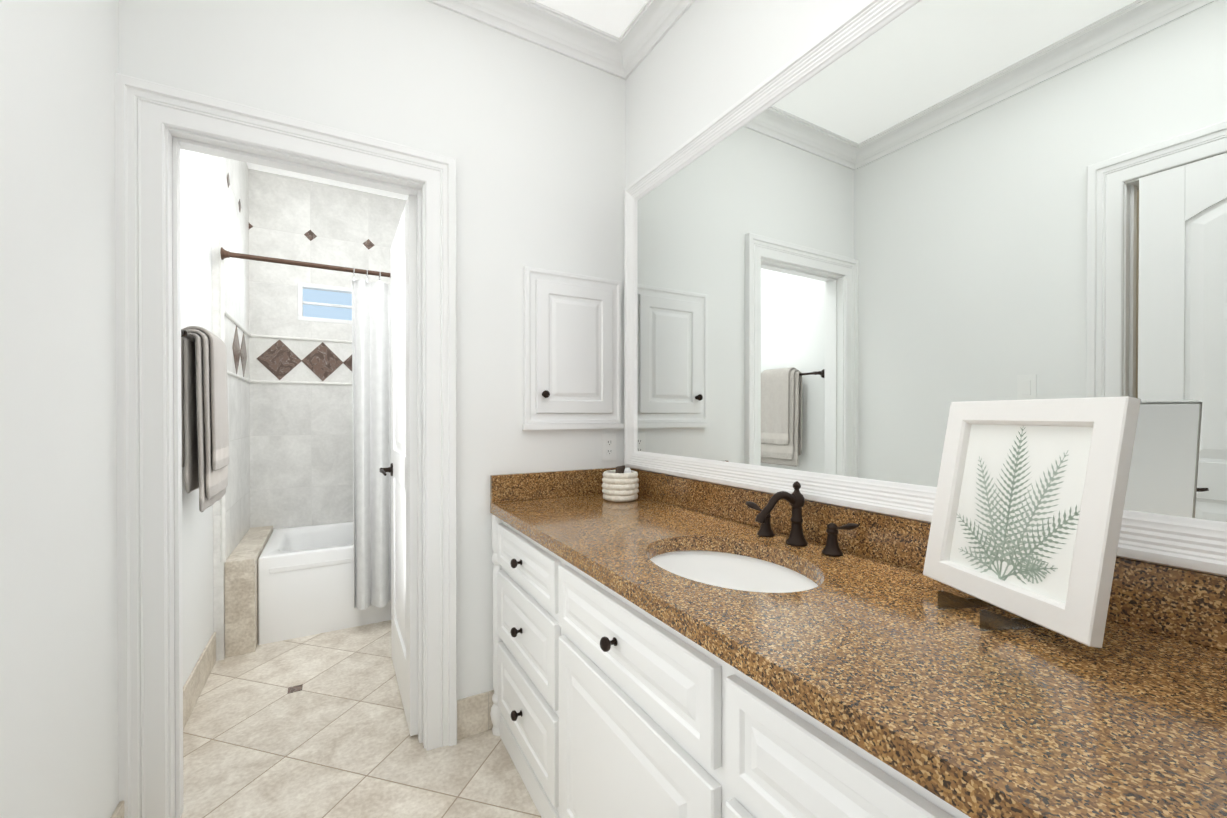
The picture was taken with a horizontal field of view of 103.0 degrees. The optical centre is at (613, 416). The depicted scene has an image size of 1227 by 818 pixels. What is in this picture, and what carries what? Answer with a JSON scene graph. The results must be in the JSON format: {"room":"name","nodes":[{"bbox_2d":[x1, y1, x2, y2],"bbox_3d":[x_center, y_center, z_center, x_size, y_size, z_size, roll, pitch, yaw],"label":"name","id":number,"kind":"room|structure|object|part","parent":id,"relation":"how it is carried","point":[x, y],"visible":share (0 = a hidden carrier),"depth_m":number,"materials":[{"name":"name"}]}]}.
{"room":"bathroom","nodes":[
{"label":"bathroom","id":0,"kind":"room"},
{"bbox_2d":[0,0,213,817],"bbox_3d":[-1.140,-0.191,0.832,0.120,2.790,5.490,0,0,-30],"label":"wall","id":1,"kind":"structure","parent":0,"point":[59,69],"depth_m":1.08,"materials":[{"name":"paint"}]},
{"bbox_2d":[111,801,123,817],"bbox_3d":[-1.099,1.131,0.902,0.011,0.145,1.056,0,0,-30],"label":"baseboard","id":2,"kind":"structure","parent":1,"relation":"attached to","point":[119,811],"depth_m":1.32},
{"bbox_2d":[183,632,215,728],"bbox_3d":[-1.687,1.126,1.931,0.011,0.145,1.049,0,0,-30],"label":"baseboard","id":3,"kind":"structure","parent":1,"relation":"attached to","point":[194,685],"depth_m":2.08,"materials":[{"name":"beige tile"}]},
{"bbox_2d":[181,326,228,511],"bbox_3d":[-1.564,0.006,1.849,0.150,0.660,0.709,0,0,-30],"label":"towel","id":4,"kind":"object","parent":1,"relation":"attached to","point":[205,434],"visible":0.94,"depth_m":1.74,"materials":[{"name":"grey fabric"}]},
{"bbox_2d":[211,155,248,331],"bbox_3d":[-2.150,-1.059,2.759,0.040,1.075,0.868,0,0,-30],"label":"wall tile","id":5,"kind":"structure","parent":1,"relation":"attached to","point":[236,270],"depth_m":2.67,"materials":[{"name":"white tile"}]},
{"bbox_2d":[220,247,390,277],"bbox_3d":[-1.177,-0.797,2.793,1.680,0.060,0.060,0,0,-30],"label":"shower rod","id":6,"kind":"object","parent":5,"relation":"attached to","point":[225,254],"visible":0.5,"depth_m":2.52,"materials":[{"name":"brown metal"}]},
{"bbox_2d":[352,267,390,609],"bbox_3d":[-1.111,0.119,2.851,0.731,1.868,0.095,0,0,-30],"label":"shower curtain","id":7,"kind":"object","parent":6,"relation":"hanging from","point":[371,350],"visible":0.19,"depth_m":2.71,"materials":[{"name":"fabric"}]},
{"bbox_2d":[212,310,248,378],"bbox_3d":[-2.150,-0.374,2.763,0.040,0.295,0.868,0,0,-30],"label":"tile band","id":8,"kind":"object","parent":1,"relation":"attached to","point":[230,328],"visible":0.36,"depth_m":2.58,"materials":[{"name":"white tile"}]},
{"bbox_2d":[213,375,249,660],"bbox_3d":[-2.150,0.484,2.768,0.040,1.420,0.868,0,0,-30],"label":"wall tile","id":9,"kind":"structure","parent":1,"relation":"attached to","point":[237,507],"depth_m":2.65,"materials":[{"name":"white tile"}]},
{"bbox_2d":[181,620,540,817],"bbox_3d":[-0.981,1.234,0.930,3.520,0.060,5.490,0,0,-30],"label":"floor","id":10,"kind":"structure","parent":0,"point":[332,738],"depth_m":1.76,"materials":[{"name":"tile"}]},
{"bbox_2d":[224,526,272,656],"bbox_3d":[-2.084,0.956,2.819,0.122,0.475,0.848,0,0,-30],"label":"ledge","id":11,"kind":"object","parent":10,"relation":"on","point":[241,599],"visible":0.73,"depth_m":2.46,"materials":[{"name":"tile"}]},
{"bbox_2d":[287,684,302,693],"bbox_3d":[-1.399,1.196,2.148,0.054,0.001,0.054,0,0,-30],"label":"insert","id":12,"kind":"object","parent":10,"relation":"on","point":[294,688],"visible":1,"depth_m":2.15,"materials":[{"name":"stone"}]},
{"bbox_2d":[258,521,390,644],"bbox_3d":[-1.372,0.963,3.268,1.556,0.455,0.770,0,0,-30],"label":"bathtub","id":13,"kind":"object","parent":10,"relation":"on","point":[305,580],"visible":0.48,"depth_m":2.69,"materials":[{"name":"white ceramic"}]},
{"bbox_2d":[490,511,989,817],"bbox_3d":[0.281,0.788,1.140,0.634,0.830,2.027,0,0,-30],"label":"bathroom vanity","id":14,"kind":"object","parent":10,"relation":"on","point":[604,706],"depth_m":0.96,"materials":[{"name":"paint"}]},
{"bbox_3d":[-0.435,0.784,1.855,0.066,0.829,0.066,0,0,-30],"label":"post","id":15,"kind":"part","parent":14,"relation":"part of","materials":[{"name":"paint"}]},
{"bbox_3d":[-0.291,0.965,1.594,0.020,0.240,0.544,0,0,-30],"label":"drawer","id":16,"kind":"part","parent":14,"relation":"part of","materials":[{"name":"paint"}]},
{"bbox_3d":[-0.291,0.695,1.593,0.020,0.240,0.544,0,0,-30],"label":"drawer","id":17,"kind":"part","parent":14,"relation":"part of","materials":[{"name":"paint"}]},
{"bbox_3d":[-0.291,0.473,1.592,0.020,0.145,0.544,0,0,-30],"label":"drawer","id":18,"kind":"part","parent":14,"relation":"part of","materials":[{"name":"paint"}]},
{"bbox_3d":[0.013,0.486,1.060,0.020,0.165,0.624,0,0,-30],"label":"false drawer","id":19,"kind":"part","parent":14,"relation":"part of","materials":[{"name":"paint"}]},
{"bbox_3d":[0.013,0.843,1.062,0.020,0.490,0.624,0,0,-30],"label":"door","id":20,"kind":"part","parent":14,"relation":"part of","materials":[{"name":"paint"}]},
{"bbox_3d":[0.359,0.847,0.457,0.020,0.490,0.715,0,0,-30],"label":"door","id":21,"kind":"part","parent":14,"relation":"part of","materials":[{"name":"paint"}]},
{"bbox_3d":[0.359,0.489,0.455,0.020,0.165,0.715,0,0,-30],"label":"false drawer","id":22,"kind":"part","parent":14,"relation":"part of","materials":[{"name":"paint"}]},
{"bbox_2d":[490,491,1226,817],"bbox_3d":[0.296,0.310,1.139,0.606,0.126,2.040,0,0,-30],"label":"countertop","id":23,"kind":"structure","parent":14,"relation":"on","point":[1041,722],"depth_m":0.65,"materials":[{"name":"brown stone"}]},
{"bbox_2d":[602,465,638,501],"bbox_3d":[0.027,0.261,1.932,0.147,0.133,0.147,0,0,-30],"label":"woven basket","id":24,"kind":"object","parent":23,"relation":"on","point":[620,484],"visible":1,"depth_m":1.88,"materials":[{"name":"white wicker"}]},
{"bbox_2d":[650,550,817,592],"bbox_3d":[0.266,0.460,1.142,0.405,0.171,0.528,0,0,-30],"label":"sink basin","id":25,"kind":"object","parent":23,"relation":"in","point":[732,571],"visible":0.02,"depth_m":1.32,"materials":[{"name":"white ceramic"}]},
{"bbox_3d":[0.415,0.288,1.385,0.048,0.085,0.093,0,0,-30],"label":"faucet handle","id":26,"kind":"part","parent":23,"relation":"part of","materials":[{"name":"black metal"}]},
{"bbox_2d":[755,481,807,546],"bbox_3d":[0.427,0.250,1.245,0.173,0.163,0.054,0,0,-30],"label":"faucet spout","id":27,"kind":"object","parent":23,"relation":"on","point":[795,499],"visible":1,"depth_m":1.26,"materials":[{"name":"brown metal"}]},
{"bbox_3d":[0.541,0.289,1.163,0.048,0.085,0.093,0,0,-30],"label":"faucet handle","id":28,"kind":"part","parent":23,"relation":"part of","materials":[{"name":"black metal"}]},
{"bbox_2d":[923,396,1140,647],"bbox_3d":[0.660,0.152,0.812,0.204,0.362,0.307,0,0,-30],"label":"framed picture","id":29,"kind":"object","parent":23,"relation":"on","point":[1028,509],"visible":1,"depth_m":0.77,"materials":[{"name":"white wood"}]},
{"bbox_2d":[957,427,1079,584],"bbox_3d":[0.668,0.144,0.811,0.088,0.262,0.213,0,0,-30],"label":"art","id":30,"kind":"object","parent":29,"relation":"attached to","point":[1018,488],"depth_m":0.81,"materials":[{"name":"grey"}]},
{"bbox_2d":[119,0,625,699],"bbox_3d":[-0.637,-0.196,1.850,2.003,2.790,0.120,0,0,-30],"label":"wall","id":31,"kind":"structure","parent":0,"point":[529,136],"depth_m":1.84,"materials":[{"name":"paint"}]},
{"bbox_2d":[115,73,456,817],"bbox_3d":[-1.013,0.130,1.637,0.912,2.140,0.186,0,0,-30],"label":"door frame","id":32,"kind":"structure","parent":31,"relation":"attached to","point":[147,113],"depth_m":1.39,"materials":[{"name":"paint"}]},
{"bbox_2d":[165,127,425,817],"bbox_3d":[-1.013,0.175,1.637,0.732,2.050,0.120,0,0,-30],"label":"door jamb","id":33,"kind":"structure","parent":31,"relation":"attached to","point":[176,140],"depth_m":1.47,"materials":[{"name":"paint"}]},
{"bbox_2d":[380,194,417,735],"bbox_3d":[-0.907,0.180,2.110,0.146,2.010,0.694,0,0,-30],"label":"door leaf","id":34,"kind":"structure","parent":33,"relation":"attached to","point":[402,469],"depth_m":1.95,"materials":[{"name":"paint"}]},
{"bbox_2d":[457,690,493,722],"bbox_3d":[-0.277,1.125,2.138,0.857,0.145,0.011,0,0,-30],"label":"baseboard","id":35,"kind":"structure","parent":31,"relation":"attached to","point":[473,715],"depth_m":1.84,"materials":[{"name":"beige tile"}]},
{"bbox_2d":[425,0,616,71],"bbox_3d":[-0.648,-1.542,1.718,1.440,0.098,0.085,0,0,-30],"label":"crown molding","id":36,"kind":"structure","parent":31,"relation":"attached to","point":[532,21],"depth_m":1.93,"materials":[{"name":"paint"}]},
{"bbox_2d":[490,467,615,502],"bbox_3d":[-0.204,0.275,2.016,0.606,0.106,0.021,0,0,-30],"label":"backsplash","id":37,"kind":"structure","parent":31,"relation":"attached to","point":[534,485],"depth_m":1.96,"materials":[{"name":"brown stone"}]},
{"bbox_2d":[522,266,623,429],"bbox_3d":[-0.173,-0.272,2.062,0.456,0.645,0.152,0,0,-30],"label":"medicine cabinet","id":38,"kind":"object","parent":31,"relation":"attached to","point":[572,350],"visible":1,"depth_m":2.02,"materials":[{"name":"paint"}]},
{"bbox_3d":[-0.271,-0.090,1.940,0.031,0.030,0.035,0,0,-30],"label":"knob","id":39,"kind":"part","parent":38,"relation":"part of","materials":[{"name":"brown metal"}]},
{"bbox_3d":[-0.158,-0.282,2.035,0.348,0.533,0.020,0,0,-30],"label":"door","id":40,"kind":"part","parent":38,"relation":"part of","materials":[{"name":"paint"}]},
{"bbox_2d":[602,434,615,460],"bbox_3d":[-0.018,0.132,2.131,0.070,0.116,0.008,0,0,-30],"label":"outlet","id":41,"kind":"object","parent":31,"relation":"attached to","point":[608,446],"visible":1,"depth_m":2.13,"materials":[{"name":"white plastic"}]},
{"bbox_2d":[246,0,646,199],"bbox_3d":[-0.981,-1.616,0.914,3.520,0.060,5.490,0,0,-30],"label":"ceiling","id":42,"kind":"structure","parent":0,"point":[614,17],"depth_m":1.94,"materials":[{"name":"paint"}]},
{"bbox_2d":[626,0,867,187],"bbox_3d":[0.929,-0.190,0.763,0.120,2.790,3.320,0,0,-30],"label":"wall","id":43,"kind":"structure","parent":0,"point":[702,64],"depth_m":1.69,"materials":[{"name":"paint"}]},
{"bbox_2d":[607,0,694,79],"bbox_3d":[0.525,-1.539,1.256,0.085,0.098,2.050,0,0,-30],"label":"crown molding","id":44,"kind":"structure","parent":43,"relation":"attached to","point":[634,44],"depth_m":1.96,"materials":[{"name":"paint"}]},
{"bbox_2d":[624,0,1226,576],"bbox_3d":[0.550,-0.382,1.274,0.032,1.213,1.985,0,0,-30],"label":"vanity mirror","id":45,"kind":"object","parent":43,"relation":"attached to","point":[868,242],"visible":0.98,"depth_m":1.04,"materials":[{"name":"mirror"}]},
{"bbox_2d":[630,468,1226,650],"bbox_3d":[0.556,0.279,1.275,0.020,0.106,2.019,0,0,-30],"label":"backsplash","id":46,"kind":"structure","parent":43,"relation":"attached to","point":[1180,603],"depth_m":1.08,"materials":[{"name":"brown stone"}]},
{"bbox_3d":[-1.601,-0.206,3.660,1.883,2.790,0.120,0,0,-30],"label":"wall","id":47,"kind":"structure","parent":0,"visible":0},
{"bbox_2d":[249,337,351,382],"bbox_3d":[-1.620,-0.378,3.571,1.683,0.295,0.012,0,0,-30],"label":"tile band","id":48,"kind":"object","parent":47,"relation":"attached to","point":[301,371],"visible":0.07,"depth_m":3.29,"materials":[{"name":"white tile"}]},
{"bbox_2d":[227,173,373,380],"bbox_3d":[-1.530,-0.754,3.186,1.565,1.026,0.744,0,0,-30],"label":"accent tiles","id":49,"kind":"object","parent":48,"relation":"attached to","point":[279,359],"visible":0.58,"depth_m":3.25,"materials":[{"name":"tile"}]},
{"bbox_2d":[249,383,352,529],"bbox_3d":[-1.620,0.479,3.576,1.683,1.420,0.012,0,0,-30],"label":"wall tile","id":50,"kind":"structure","parent":47,"relation":"attached to","point":[301,454],"depth_m":3.29,"materials":[{"name":"white tile"}]},
{"bbox_2d":[298,282,351,323],"bbox_3d":[-1.868,-0.778,3.461,0.620,0.255,0.075,0,0,-30],"label":"window","id":51,"kind":"structure","parent":47,"relation":"in","point":[323,303],"depth_m":3.39,"materials":[{"name":"glass"}]},
{"bbox_3d":[-1.885,-0.778,3.492,0.600,0.235,0.005,0,0,-30],"label":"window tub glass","id":52,"kind":"part","parent":51,"relation":"part of","materials":[{"name":"blue glass"}]},
{"bbox_2d":[249,169,406,340],"bbox_3d":[-1.620,-1.063,3.568,1.683,1.075,0.012,0,0,-30],"label":"wall tile","id":53,"kind":"structure","parent":47,"relation":"attached to","point":[342,224],"depth_m":3.30,"materials":[{"name":"white tile"}]},
{"bbox_2d":[218,157,351,562],"bbox_3d":[-1.411,-0.441,3.183,1.693,2.305,0.884,0,0,-30],"label":"tile band","id":54,"kind":"object","parent":53,"relation":"attached to","point":[223,312],"visible":0.6,"depth_m":2.40,"materials":[{"name":"white tile"}]}
]}

